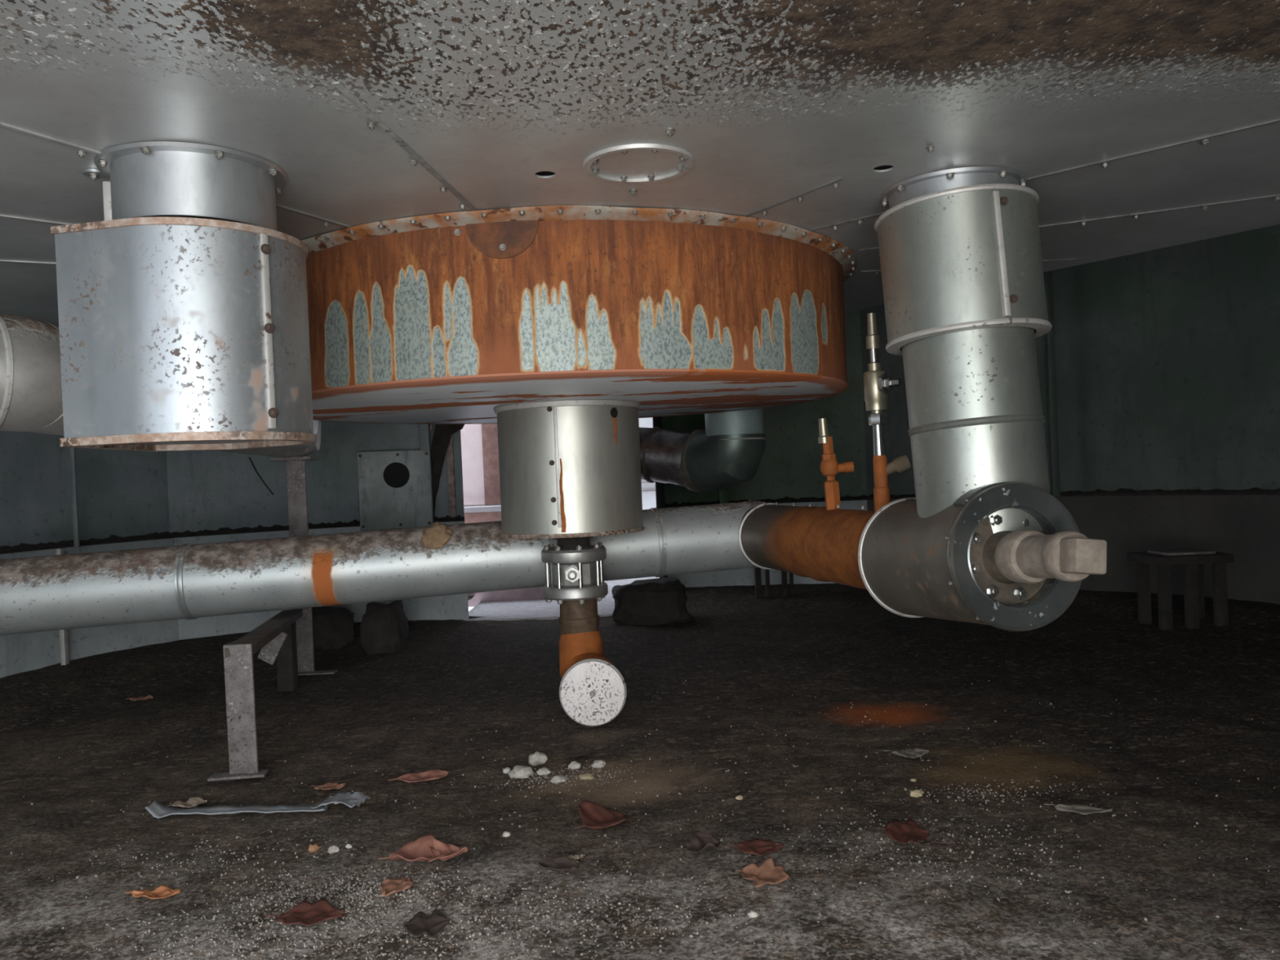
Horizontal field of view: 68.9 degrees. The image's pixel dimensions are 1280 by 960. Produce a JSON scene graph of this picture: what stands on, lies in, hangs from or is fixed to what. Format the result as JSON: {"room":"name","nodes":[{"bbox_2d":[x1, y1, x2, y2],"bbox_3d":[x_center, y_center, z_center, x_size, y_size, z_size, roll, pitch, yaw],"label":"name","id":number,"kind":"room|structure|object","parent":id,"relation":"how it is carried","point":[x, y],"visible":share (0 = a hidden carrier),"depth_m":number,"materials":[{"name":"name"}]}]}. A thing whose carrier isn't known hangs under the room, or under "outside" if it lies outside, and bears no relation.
{"room":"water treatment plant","nodes":[
{"label":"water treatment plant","id":0,"kind":"room"},
{"bbox_2d":[0,431,169,546],"bbox_3d":[-2.523,-0.309,2.080,0.516,1.224,4.794,-2,0,0],"label":"wall","id":1,"kind":"structure","parent":0,"point":[122,493],"depth_m":4.06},
{"bbox_2d":[55,548,69,665],"bbox_3d":[-2.402,0.553,3.884,0.020,0.536,0.030,-2,0,0],"label":"trim","id":2,"kind":"structure","parent":1,"relation":"attached to","point":[64,640],"depth_m":3.87,"materials":[{"name":"grey metal"}]},
{"bbox_2d":[69,447,79,547],"bbox_3d":[-2.379,-0.309,3.897,0.020,1.184,0.012,-2,0,0],"label":"trim","id":3,"kind":"structure","parent":1,"relation":"attached to","point":[72,450],"depth_m":3.90,"materials":[{"name":"grey metal"}]},
{"bbox_2d":[0,537,179,678],"bbox_3d":[-2.469,0.600,2.088,0.569,0.596,4.802,-2,0,0],"label":"baseboard","id":4,"kind":"structure","parent":1,"relation":"attached to","point":[27,651],"depth_m":4.03,"materials":[{"name":"concrete"}]},
{"bbox_2d":[0,531,175,554],"bbox_3d":[-2.446,0.284,2.077,0.511,0.038,4.754,-2,0,0],"label":"dirt","id":5,"kind":"object","parent":4,"relation":"on","point":[112,539],"visible":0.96,"depth_m":4.06,"materials":[{"name":"black soil"}]},
{"bbox_2d":[0,499,766,635],"bbox_3d":[-1.031,0.303,3.197,3.222,0.338,0.252,-2,0,-9],"label":"pipe","id":6,"kind":"object","parent":1,"relation":"attached to","point":[188,581],"visible":0.83,"depth_m":3.09,"materials":[{"name":"silver metal"}]},
{"bbox_2d":[421,520,452,549],"bbox_3d":[-0.691,0.187,3.165,0.105,0.090,0.084,-2,0,0],"label":"clump","id":7,"kind":"object","parent":6,"relation":"on","point":[437,535],"visible":1,"depth_m":3.15,"materials":[{"name":"brown soil"}]},
{"bbox_2d":[738,502,875,590],"bbox_3d":[0.561,0.194,2.847,0.236,0.246,1.177,-2,0,-12],"label":"rusty pipe section","id":8,"kind":"object","parent":6,"relation":"attached to","point":[818,544],"visible":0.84,"depth_m":2.76,"materials":[{"name":"metal"}]},
{"bbox_2d":[817,417,853,510],"bbox_3d":[0.582,-0.043,2.765,0.100,0.283,0.054,-2,0,0],"label":"valve","id":9,"kind":"object","parent":8,"relation":"on","point":[829,466],"visible":1,"depth_m":2.75,"materials":[{"name":"orange metal"}]},
{"bbox_2d":[862,312,911,512],"bbox_3d":[0.646,-0.168,2.446,0.106,0.540,0.093,-2,1,31],"label":"valve","id":10,"kind":"object","parent":8,"relation":"on","point":[877,384],"visible":0.98,"depth_m":2.44,"materials":[{"name":"metal"}]},
{"bbox_2d":[166,420,464,533],"bbox_3d":[-1.647,-0.367,4.787,1.433,1.224,0.164,-3,0,-22],"label":"wall","id":11,"kind":"structure","parent":0,"point":[209,490],"depth_m":4.73,"materials":[{"name":"grey metal"}]},
{"bbox_2d":[174,520,468,639],"bbox_3d":[-1.601,0.542,4.776,1.437,0.596,0.223,-3,0,-22],"label":"baseboard","id":12,"kind":"structure","parent":11,"relation":"attached to","point":[455,606],"depth_m":4.66,"materials":[{"name":"concrete"}]},
{"bbox_2d":[171,515,464,537],"bbox_3d":[-1.599,0.227,4.741,1.411,0.038,0.166,-3,0,-22],"label":"dirt","id":13,"kind":"object","parent":12,"relation":"on","point":[223,531],"visible":0.66,"depth_m":4.66,"materials":[{"name":"black soil"}]},
{"bbox_2d":[356,449,432,530],"bbox_3d":[-1.260,0.050,4.802,0.360,0.400,0.032,-3,0,-17],"label":"access panel","id":14,"kind":"object","parent":11,"relation":"attached to","point":[394,486],"visible":0.95,"depth_m":4.79,"materials":[{"name":"grey metal"}]},
{"bbox_2d":[418,424,433,522],"bbox_3d":[-1.126,-0.369,4.857,0.050,1.184,0.030,-2,0,0],"label":"trim","id":15,"kind":"structure","parent":11,"relation":"attached to","point":[424,433],"depth_m":4.84,"materials":[{"name":"grey metal"}]},
{"bbox_2d":[429,423,465,518],"bbox_3d":[-1.011,-0.137,4.899,0.295,0.722,0.060,-2,0,0],"label":"flap","id":16,"kind":"object","parent":11,"relation":"hanging from","point":[442,433],"visible":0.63,"depth_m":4.89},
{"bbox_2d":[462,576,659,620],"bbox_3d":[-0.390,0.726,6.706,1.140,0.050,3.600,-2,0,0],"label":"floor","id":17,"kind":"structure","parent":0,"point":[530,609],"depth_m":5.22,"materials":[{"name":"grey concrete"}]},
{"bbox_2d":[467,586,545,607],"bbox_3d":[-0.980,0.671,5.625,0.941,0.178,0.060,-2,0,0],"label":"trim","id":18,"kind":"structure","parent":17,"relation":"on","point":[536,593],"depth_m":5.59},
{"bbox_2d":[558,598,626,726],"bbox_3d":[-0.161,0.550,2.891,0.197,0.344,0.364,-2,0,-7],"label":"drain elbow","id":19,"kind":"object","parent":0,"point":[593,692],"visible":0.99,"depth_m":2.72,"materials":[{"name":"metal"}]},
{"bbox_2d":[0,582,1279,959],"bbox_3d":[0.151,0.698,2.743,6.644,0.075,6.474,-2,0,0],"label":"floor","id":20,"kind":"structure","parent":0,"point":[1095,651],"depth_m":2.22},
{"bbox_2d":[126,694,153,701],"bbox_3d":[-1.807,0.789,3.376,0.079,0.012,0.065,-2,1,33],"label":"oak leaf","id":21,"kind":"object","parent":20,"relation":"on","point":[148,696],"visible":1,"depth_m":3.38,"materials":[{"name":"brown plant"}]},
{"bbox_2d":[124,884,182,898],"bbox_3d":[-0.905,0.768,1.734,0.102,0.016,0.052,-2,0,0],"label":"oak leaf","id":22,"kind":"object","parent":20,"relation":"on","point":[162,891],"visible":1,"depth_m":1.74,"materials":[{"name":"orange plant"}]},
{"bbox_2d":[166,796,207,807],"bbox_3d":[-1.068,0.767,2.210,0.075,0.017,0.068,-2,1,33],"label":"oak leaf","id":23,"kind":"object","parent":20,"relation":"on","point":[193,802],"visible":1,"depth_m":2.22,"materials":[{"name":"brown plant"}]},
{"bbox_2d":[145,800,328,818],"bbox_3d":[-0.923,0.752,2.144,0.416,0.031,0.046,-2,0,2],"label":"strip","id":24,"kind":"object","parent":20,"relation":"on","point":[156,809],"visible":0.99,"depth_m":2.15,"materials":[{"name":"silver metal"}]},
{"bbox_2d":[207,608,302,781],"bbox_3d":[-1.160,0.601,2.940,0.144,0.349,1.128,-2,0,-12],"label":"support frame","id":25,"kind":"object","parent":20,"relation":"on","point":[276,637],"visible":1,"depth_m":2.42,"materials":[{"name":"grey metal"}]},
{"bbox_2d":[269,456,337,675],"bbox_3d":[-1.329,0.342,3.727,0.210,0.870,0.130,-2,0,0],"label":"support post","id":26,"kind":"object","parent":20,"relation":"on","point":[295,466],"visible":0.75,"depth_m":3.71,"materials":[{"name":"grey metal"}]},
{"bbox_2d":[0,314,320,457],"bbox_3d":[-1.435,-0.242,2.955,0.309,0.322,1.756,-2,0,5],"label":"pipe","id":27,"kind":"object","parent":26,"relation":"on","point":[31,386],"visible":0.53,"depth_m":2.17,"materials":[{"name":"silver metal"}]},
{"bbox_2d":[248,457,274,494],"bbox_3d":[-1.460,-0.015,3.599,0.090,0.150,0.006,-2,0,0],"label":"wire","id":28,"kind":"object","parent":27,"relation":"hanging from","point":[250,459],"visible":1,"depth_m":3.60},
{"bbox_2d":[265,897,344,925],"bbox_3d":[-0.573,0.746,1.605,0.112,0.014,0.093,-2,1,40],"label":"oak leaf","id":29,"kind":"object","parent":20,"relation":"on","point":[305,913],"visible":1,"depth_m":1.60,"materials":[{"name":"red plant"}]},
{"bbox_2d":[307,844,319,852],"bbox_3d":[-0.675,0.761,1.931,0.024,0.016,0.019,-2,0,0],"label":"stone","id":30,"kind":"object","parent":20,"relation":"on","point":[314,847],"visible":1,"depth_m":1.93,"materials":[{"name":"orange stone"}]},
{"bbox_2d":[310,782,346,791],"bbox_3d":[-0.762,0.750,2.280,0.083,0.011,0.051,-3,0,-19],"label":"oak leaf","id":31,"kind":"object","parent":20,"relation":"on","point":[327,786],"visible":1,"depth_m":2.28,"materials":[{"name":"brown plant"}]},
{"bbox_2d":[311,606,354,649],"bbox_3d":[-1.493,0.711,4.353,0.342,0.232,0.256,-2,0,0],"label":"rubble heap","id":32,"kind":"object","parent":20,"relation":"on","point":[332,626],"visible":0.52,"depth_m":4.27,"materials":[{"name":"grey stone"}]},
{"bbox_2d":[327,844,339,853],"bbox_3d":[-0.628,0.756,1.912,0.024,0.015,0.019,-2,0,0],"label":"stone","id":33,"kind":"object","parent":20,"relation":"on","point":[332,849],"visible":1,"depth_m":1.91,"materials":[{"name":"white stone"}]},
{"bbox_2d":[310,791,372,808],"bbox_3d":[-0.688,0.740,2.153,0.121,0.022,0.071,-2,0,0],"label":"foil","id":34,"kind":"object","parent":20,"relation":"on","point":[350,799],"visible":1,"depth_m":2.15,"materials":[{"name":"silver metal"}]},
{"bbox_2d":[345,843,352,848],"bbox_3d":[-0.598,0.753,1.919,0.015,0.009,0.012,-2,0,0],"label":"stone","id":35,"kind":"object","parent":20,"relation":"on","point":[348,846],"visible":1,"depth_m":1.92,"materials":[{"name":"white stone"}]},
{"bbox_2d":[360,600,408,653],"bbox_3d":[-1.151,0.676,4.207,0.192,0.264,0.217,-2,0,0],"label":"rubble heap","id":36,"kind":"object","parent":20,"relation":"on","point":[384,628],"visible":0.94,"depth_m":4.12,"materials":[{"name":"grey stone"}]},
{"bbox_2d":[375,877,413,897],"bbox_3d":[-0.452,0.743,1.705,0.076,0.011,0.059,-3,1,-31],"label":"oak leaf","id":37,"kind":"object","parent":20,"relation":"on","point":[388,886],"visible":1,"depth_m":1.71,"materials":[{"name":"brown plant"}]},
{"bbox_2d":[377,833,451,861],"bbox_3d":[-0.438,0.737,1.844,0.119,0.032,0.110,-2,1,44],"label":"oak leaf","id":38,"kind":"object","parent":20,"relation":"on","point":[419,850],"visible":0.96,"depth_m":1.86,"materials":[{"name":"brown plant"}]},
{"bbox_2d":[387,768,448,782],"bbox_3d":[-0.553,0.745,2.335,0.149,0.015,0.079,-3,0,-16],"label":"oak leaf","id":39,"kind":"object","parent":20,"relation":"on","point":[434,774],"visible":1,"depth_m":2.35,"materials":[{"name":"brown plant"}]},
{"bbox_2d":[395,908,449,937],"bbox_3d":[-0.358,0.744,1.563,0.077,0.013,0.097,-3,1,-40],"label":"oak leaf","id":40,"kind":"object","parent":20,"relation":"on","point":[420,924],"visible":1,"depth_m":1.56,"materials":[{"name":"plant"}]},
{"bbox_2d":[428,837,467,862],"bbox_3d":[-0.378,0.735,1.851,0.081,0.034,0.074,-2,0,0],"label":"oak leaf","id":41,"kind":"object","parent":20,"relation":"on","point":[439,846],"visible":0.97,"depth_m":1.86,"materials":[{"name":"brown plant"}]},
{"bbox_2d":[502,831,511,836],"bbox_3d":[-0.280,0.742,1.955,0.017,0.011,0.015,-2,0,0],"label":"stone","id":42,"kind":"object","parent":20,"relation":"on","point":[506,833],"visible":1,"depth_m":1.95,"materials":[{"name":"white stone"}]},
{"bbox_2d":[502,767,511,773],"bbox_3d":[-0.342,0.744,2.390,0.022,0.016,0.018,-2,0,0],"label":"stone","id":43,"kind":"object","parent":20,"relation":"on","point":[507,770],"visible":0.91,"depth_m":2.38,"materials":[{"name":"white stone"}]},
{"bbox_2d":[508,765,533,777],"bbox_3d":[-0.300,0.741,2.360,0.065,0.037,0.046,-2,0,0],"label":"stone","id":44,"kind":"object","parent":20,"relation":"on","point":[518,771],"visible":0.94,"depth_m":2.35,"materials":[{"name":"white stone"}]},
{"bbox_2d":[528,751,547,765],"bbox_3d":[-0.268,0.732,2.451,0.052,0.037,0.046,-2,0,0],"label":"stone","id":45,"kind":"object","parent":20,"relation":"on","point":[536,758],"visible":1,"depth_m":2.44,"materials":[{"name":"white stone"}]},
{"bbox_2d":[536,766,550,775],"bbox_3d":[-0.246,0.742,2.372,0.034,0.020,0.030,-3,0,-16],"label":"stone","id":46,"kind":"object","parent":20,"relation":"on","point":[544,771],"visible":1,"depth_m":2.36,"materials":[{"name":"white stone"}]},
{"bbox_2d":[533,855,579,872],"bbox_3d":[-0.159,0.728,1.759,0.092,0.020,0.062,-2,0,0],"label":"oak leaf","id":47,"kind":"object","parent":20,"relation":"on","point":[562,863],"visible":1,"depth_m":1.77,"materials":[{"name":"brown plant"}]},
{"bbox_2d":[550,774,567,783],"bbox_3d":[-0.202,0.741,2.314,0.043,0.017,0.036,-2,0,0],"label":"stone","id":48,"kind":"object","parent":20,"relation":"on","point":[560,778],"visible":1,"depth_m":2.31,"materials":[{"name":"white stone"}]},
{"bbox_2d":[568,760,581,768],"bbox_3d":[-0.168,0.733,2.395,0.034,0.025,0.025,-2,0,0],"label":"stone","id":49,"kind":"object","parent":20,"relation":"on","point":[573,765],"visible":1,"depth_m":2.39,"materials":[{"name":"white stone"}]},
{"bbox_2d":[567,853,583,860],"bbox_3d":[-0.136,0.733,1.811,0.055,0.010,0.021,-3,0,-19],"label":"oak leaf","id":50,"kind":"object","parent":20,"relation":"on","point":[575,857],"visible":0.44,"depth_m":1.81,"materials":[{"name":"beige plant"}]},
{"bbox_2d":[578,773,594,779],"bbox_3d":[-0.133,0.736,2.316,0.039,0.016,0.027,-2,0,0],"label":"stone","id":51,"kind":"object","parent":20,"relation":"on","point":[586,775],"visible":1,"depth_m":2.31,"materials":[{"name":"beige stone"}]},
{"bbox_2d":[591,760,605,768],"bbox_3d":[-0.107,0.731,2.397,0.033,0.022,0.027,-2,0,18],"label":"stone","id":52,"kind":"object","parent":20,"relation":"on","point":[597,763],"visible":1,"depth_m":2.39,"materials":[{"name":"white stone"}]},
{"bbox_2d":[575,800,630,829],"bbox_3d":[-0.079,0.719,1.997,0.116,0.036,0.148,-2,0,0],"label":"oak leaf","id":53,"kind":"object","parent":20,"relation":"on","point":[593,815],"visible":1,"depth_m":2.02,"materials":[{"name":"red plant"}]},
{"bbox_2d":[5,640,1279,959],"bbox_3d":[0.030,0.709,2.591,4.271,0.066,3.384,-2,0,0],"label":"pale grit","id":54,"kind":"object","parent":20,"relation":"on","point":[364,884],"visible":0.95,"depth_m":1.67,"materials":[{"name":"grey gravel"}]},
{"bbox_2d":[611,577,692,625],"bbox_3d":[0.057,0.630,4.753,0.408,0.244,0.319,-2,0,0],"label":"rock","id":55,"kind":"object","parent":20,"relation":"on","point":[658,601],"visible":0.91,"depth_m":4.62,"materials":[{"name":"grey stone"}]},
{"bbox_2d":[675,830,719,853],"bbox_3d":[0.124,0.713,1.837,0.084,0.030,0.076,-2,1,36],"label":"oak leaf","id":56,"kind":"object","parent":20,"relation":"on","point":[698,841],"visible":1,"depth_m":1.85,"materials":[{"name":"brown plant"}]},
{"bbox_2d":[735,795,742,799],"bbox_3d":[0.226,0.724,2.126,0.017,0.011,0.014,-2,0,0],"label":"stone","id":57,"kind":"object","parent":20,"relation":"on","point":[740,797],"visible":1,"depth_m":2.12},
{"bbox_2d":[747,910,759,918],"bbox_3d":[0.189,0.726,1.559,0.019,0.012,0.012,-2,0,0],"label":"stone","id":58,"kind":"object","parent":20,"relation":"on","point":[753,913],"visible":1,"depth_m":1.56,"materials":[{"name":"white stone"}]},
{"bbox_2d":[728,837,783,856],"bbox_3d":[0.230,0.716,1.829,0.080,0.010,0.084,-3,1,-40],"label":"oak leaf","id":59,"kind":"object","parent":20,"relation":"on","point":[756,846],"visible":1,"depth_m":1.82,"materials":[{"name":"brown plant"}]},
{"bbox_2d":[735,856,789,887],"bbox_3d":[0.227,0.714,1.693,0.087,0.018,0.090,-3,0,-21],"label":"oak leaf","id":60,"kind":"object","parent":20,"relation":"on","point":[767,872],"visible":1,"depth_m":1.70,"materials":[{"name":"brown plant"}]},
{"bbox_2d":[754,567,770,599],"bbox_3d":[0.683,0.481,5.222,0.108,0.400,0.041,-3,1,-32],"label":"support post","id":61,"kind":"object","parent":20,"relation":"on","point":[757,576],"visible":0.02,"depth_m":5.19,"materials":[{"name":"grey metal"}]},
{"bbox_2d":[781,570,794,597],"bbox_3d":[0.824,0.475,5.222,0.095,0.400,0.038,-3,1,-38],"label":"support post","id":62,"kind":"object","parent":20,"relation":"on","point":[784,574],"visible":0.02,"depth_m":5.19,"materials":[{"name":"grey metal"}]},
{"bbox_2d":[876,818,928,844],"bbox_3d":[0.537,0.707,1.873,0.093,0.014,0.125,-3,0,-22],"label":"oak leaf","id":63,"kind":"object","parent":20,"relation":"on","point":[908,831],"visible":1,"depth_m":1.88,"materials":[{"name":"red plant"}]},
{"bbox_2d":[884,747,928,758],"bbox_3d":[0.689,0.701,2.406,0.075,0.014,0.093,-3,1,-42],"label":"oak leaf","id":64,"kind":"object","parent":20,"relation":"on","point":[916,753],"visible":1,"depth_m":2.40,"materials":[{"name":"grey plant"}]},
{"bbox_2d":[910,789,924,797],"bbox_3d":[0.621,0.704,2.096,0.033,0.018,0.022,-2,0,0],"label":"stone","id":65,"kind":"object","parent":20,"relation":"on","point":[916,793],"visible":1,"depth_m":2.09,"materials":[{"name":"beige stone"}]},
{"bbox_2d":[917,840,955,848],"bbox_3d":[0.576,0.704,1.808,0.072,0.011,0.034,-2,0,0],"label":"oak leaf","id":66,"kind":"object","parent":20,"relation":"on","point":[933,844],"visible":1,"depth_m":1.81,"materials":[{"name":"brown plant"}]},
{"bbox_2d":[1044,804,1112,814],"bbox_3d":[0.923,0.691,1.966,0.129,0.011,0.051,-2,1,37],"label":"oak leaf","id":67,"kind":"object","parent":20,"relation":"on","point":[1084,809],"visible":1,"depth_m":1.96,"materials":[{"name":"grey plant"}]},
{"bbox_2d":[1126,548,1234,630],"bbox_3d":[2.287,0.462,3.954,0.320,0.324,0.240,-2,0,0],"label":"stool","id":68,"kind":"object","parent":20,"relation":"on","point":[1193,560],"visible":0.84,"depth_m":3.86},
{"bbox_2d":[0,0,1279,324],"bbox_3d":[-0.581,-0.650,2.078,4.190,0.135,5.949,-3,1,-38],"label":"ceiling","id":69,"kind":"structure","parent":0,"point":[772,102],"depth_m":1.52,"materials":[{"name":"metal"}]},
{"bbox_2d":[0,259,56,264],"bbox_3d":[-1.801,-0.537,2.255,1.570,0.013,0.025,-3,0,-26],"label":"trim","id":70,"kind":"structure","parent":69,"relation":"attached to","point":[1,260],"depth_m":2.36,"materials":[{"name":"metal"}]},
{"bbox_2d":[0,214,74,225],"bbox_3d":[-1.511,-0.546,1.829,1.570,0.013,0.025,-3,1,-43],"label":"trim","id":71,"kind":"structure","parent":69,"relation":"attached to","point":[1,215],"depth_m":2.01,"materials":[{"name":"metal"}]},
{"bbox_2d":[0,121,350,227],"bbox_3d":[-0.994,-0.565,1.559,0.026,0.013,1.370,-2,1,27],"label":"trim","id":72,"kind":"structure","parent":69,"relation":"attached to","point":[82,153],"depth_m":1.61,"materials":[{"name":"metal"}]},
{"bbox_2d":[82,141,288,231],"bbox_3d":[-0.834,-0.503,1.756,0.328,0.151,0.328,-2,1,32],"label":"ceiling pipe neck","id":73,"kind":"object","parent":69,"relation":"attached to","point":[150,179],"visible":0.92,"depth_m":1.64,"materials":[{"name":"metal"}]},
{"bbox_2d":[50,217,316,451],"bbox_3d":[-0.826,-0.254,1.783,0.395,0.376,0.440,-2,0,0],"label":"drum","id":74,"kind":"object","parent":73,"relation":"attached to","point":[176,333],"visible":1,"depth_m":1.59,"materials":[{"name":"silver metal"}]},
{"bbox_2d":[332,80,475,210],"bbox_3d":[-0.417,-0.591,1.731,0.025,0.013,0.690,-2,0,7],"label":"trim","id":75,"kind":"structure","parent":69,"relation":"attached to","point":[338,85],"depth_m":1.64,"materials":[{"name":"metal"}]},
{"bbox_2d":[300,204,857,424],"bbox_3d":[-0.248,-0.425,2.995,1.854,0.376,1.855,-2,0,0],"label":"drum","id":76,"kind":"object","parent":69,"relation":"hanging from","point":[451,317],"visible":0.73,"depth_m":2.18,"materials":[{"name":"metal"}]},
{"bbox_2d":[493,400,644,538],"bbox_3d":[-0.224,-0.034,3.000,0.472,0.408,0.472,-2,0,0],"label":"drain sleeve","id":77,"kind":"object","parent":76,"relation":"attached to","point":[568,468],"visible":1,"depth_m":2.80,"materials":[{"name":"silver metal"}]},
{"bbox_2d":[541,536,608,604],"bbox_3d":[-0.211,0.277,2.996,0.210,0.222,0.223,-2,0,0],"label":"valve","id":78,"kind":"object","parent":77,"relation":"attached to","point":[574,568],"visible":0.98,"depth_m":2.93,"materials":[{"name":"metal"}]},
{"bbox_2d":[582,143,694,183],"bbox_3d":[-0.002,-0.611,1.812,0.216,0.008,0.216,-2,0,0],"label":"flange","id":79,"kind":"object","parent":69,"relation":"attached to","point":[684,155],"visible":1,"depth_m":1.78,"materials":[{"name":"metal"}]},
{"bbox_2d":[680,408,765,490],"bbox_3d":[0.372,-0.302,4.029,0.350,0.692,0.280,-2,1,45],"label":"pipe","id":80,"kind":"object","parent":69,"relation":"hanging from","point":[728,453],"visible":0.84,"depth_m":3.92,"materials":[{"name":"grey metal"}]},
{"bbox_2d":[639,426,705,491],"bbox_3d":[0.057,-0.107,4.252,0.558,0.334,0.280,-2,1,26],"label":"pipe","id":81,"kind":"object","parent":80,"relation":"attached to","point":[660,450],"visible":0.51,"depth_m":4.11,"materials":[{"name":"metal"}]},
{"bbox_2d":[746,146,933,217],"bbox_3d":[0.407,-0.627,1.997,0.022,0.013,0.538,-3,1,-33],"label":"trim","id":82,"kind":"structure","parent":69,"relation":"attached to","point":[930,148],"depth_m":2.06,"materials":[{"name":"metal"}]},
{"bbox_2d":[874,166,1052,533],"bbox_3d":[0.715,-0.265,2.061,0.356,0.782,0.361,-2,0,0],"label":"vertical pipe","id":83,"kind":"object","parent":69,"relation":"hanging from","point":[960,251],"depth_m":1.92,"materials":[{"name":"metal"}]},
{"bbox_2d":[857,482,1106,631],"bbox_3d":[0.734,0.171,1.977,0.297,0.334,0.696,-2,0,-10],"label":"pipe tee","id":84,"kind":"object","parent":83,"relation":"attached to","point":[950,564],"visible":0.98,"depth_m":1.88,"materials":[{"name":"metal"}]},
{"bbox_2d":[861,258,1075,275],"bbox_3d":[1.014,-0.660,2.897,0.650,0.013,0.022,-2,0,5],"label":"trim","id":85,"kind":"structure","parent":69,"relation":"attached to","point":[876,273],"depth_m":2.87,"materials":[{"name":"metal"}]},
{"bbox_2d":[811,118,1279,231],"bbox_3d":[1.102,-0.655,1.792,1.770,0.013,0.022,-2,1,42],"label":"trim","id":86,"kind":"structure","parent":69,"relation":"attached to","point":[1206,141],"depth_m":1.89,"materials":[{"name":"metal"}]},
{"bbox_2d":[859,194,1279,250],"bbox_3d":[1.240,-0.665,2.363,1.350,0.013,0.022,-2,0,23],"label":"trim","id":87,"kind":"structure","parent":69,"relation":"attached to","point":[1277,197],"depth_m":2.33,"materials":[{"name":"metal"}]},
{"bbox_2d":[661,309,867,504],"bbox_3d":[0.711,-0.472,5.603,1.240,1.224,0.142,-2,0,1],"label":"wall","id":88,"kind":"structure","parent":0,"point":[789,465],"depth_m":5.57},
{"bbox_2d":[446,417,667,577],"bbox_3d":[-0.446,-0.045,5.287,1.400,1.635,0.874,-2,0,0],"label":"door","id":89,"kind":"structure","parent":88,"relation":"in","point":[660,486],"depth_m":4.95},
{"bbox_2d":[719,488,728,503],"bbox_3d":[0.478,-0.281,5.498,0.050,0.864,0.030,-2,0,0],"label":"trim","id":90,"kind":"structure","parent":88,"relation":"attached to","point":[723,495],"depth_m":5.49,"materials":[{"name":"grey metal"}]},
{"bbox_2d":[667,500,866,587],"bbox_3d":[0.748,0.437,5.590,1.243,0.596,0.202,-2,0,1],"label":"baseboard","id":91,"kind":"structure","parent":88,"relation":"attached to","point":[745,576],"depth_m":5.55,"materials":[{"name":"concrete"}]},
{"bbox_2d":[665,494,867,507],"bbox_3d":[0.736,0.123,5.551,1.222,0.038,0.144,-2,0,1],"label":"dirt","id":92,"kind":"object","parent":91,"relation":"on","point":[786,500],"visible":0.55,"depth_m":5.54,"materials":[{"name":"black soil"}]},
{"bbox_2d":[859,224,1279,495],"bbox_3d":[2.504,-0.525,2.735,1.382,1.224,5.983,-2,0,-10],"label":"wall","id":93,"kind":"structure","parent":0,"point":[1167,359],"depth_m":4.55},
{"bbox_2d":[1043,271,1060,496],"bbox_3d":[2.142,-0.506,4.857,0.035,1.184,0.030,-2,0,0],"label":"trim","id":94,"kind":"structure","parent":93,"relation":"attached to","point":[1050,339],"depth_m":4.84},
{"bbox_2d":[866,494,1279,604],"bbox_3d":[2.528,0.385,2.740,1.427,0.596,5.995,-2,0,-10],"label":"baseboard","id":95,"kind":"structure","parent":93,"relation":"attached to","point":[1246,527],"depth_m":4.44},
{"bbox_2d":[866,487,1279,500],"bbox_3d":[2.482,0.071,2.720,1.368,0.039,5.913,-2,0,-10],"label":"dirt","id":96,"kind":"object","parent":95,"relation":"on","point":[1255,491],"visible":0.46,"depth_m":4.54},
{"label":"outside","id":97,"kind":"structure","parent":0,"visible":0},
{"bbox_2d":[463,417,656,610],"bbox_3d":[-0.416,-0.386,6.797,7.000,2.600,0.080,-2,0,0],"label":"wall","id":98,"kind":"structure","parent":97,"point":[649,500],"depth_m":6.76,"materials":[{"name":"white paint"}]},
{"bbox_2d":[460,423,484,505],"bbox_3d":[-1.336,-0.288,6.728,0.445,0.943,0.050,-2,0,0],"label":"trim","id":99,"kind":"structure","parent":98,"relation":"attached to","point":[470,433],"depth_m":6.71,"materials":[{"name":"white paint"}]},
{"bbox_2d":[463,505,501,507],"bbox_3d":[-1.144,0.191,6.671,0.763,0.003,0.100,-2,0,0],"label":"trim","id":100,"kind":"structure","parent":98,"relation":"attached to","point":[492,505],"depth_m":6.62,"materials":[{"name":"white paint"}]},
{"bbox_2d":[464,511,501,523],"bbox_3d":[-1.077,0.273,6.702,0.914,0.086,0.060,-2,0,0],"label":"trim","id":101,"kind":"structure","parent":98,"relation":"attached to","point":[469,517],"depth_m":6.67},
{"bbox_2d":[481,423,500,505],"bbox_3d":[-1.065,-0.292,6.718,0.137,0.945,0.040,-2,0,0],"label":"trim","id":102,"kind":"structure","parent":98,"relation":"attached to","point":[489,431],"depth_m":6.70,"materials":[{"name":"pink paint"}]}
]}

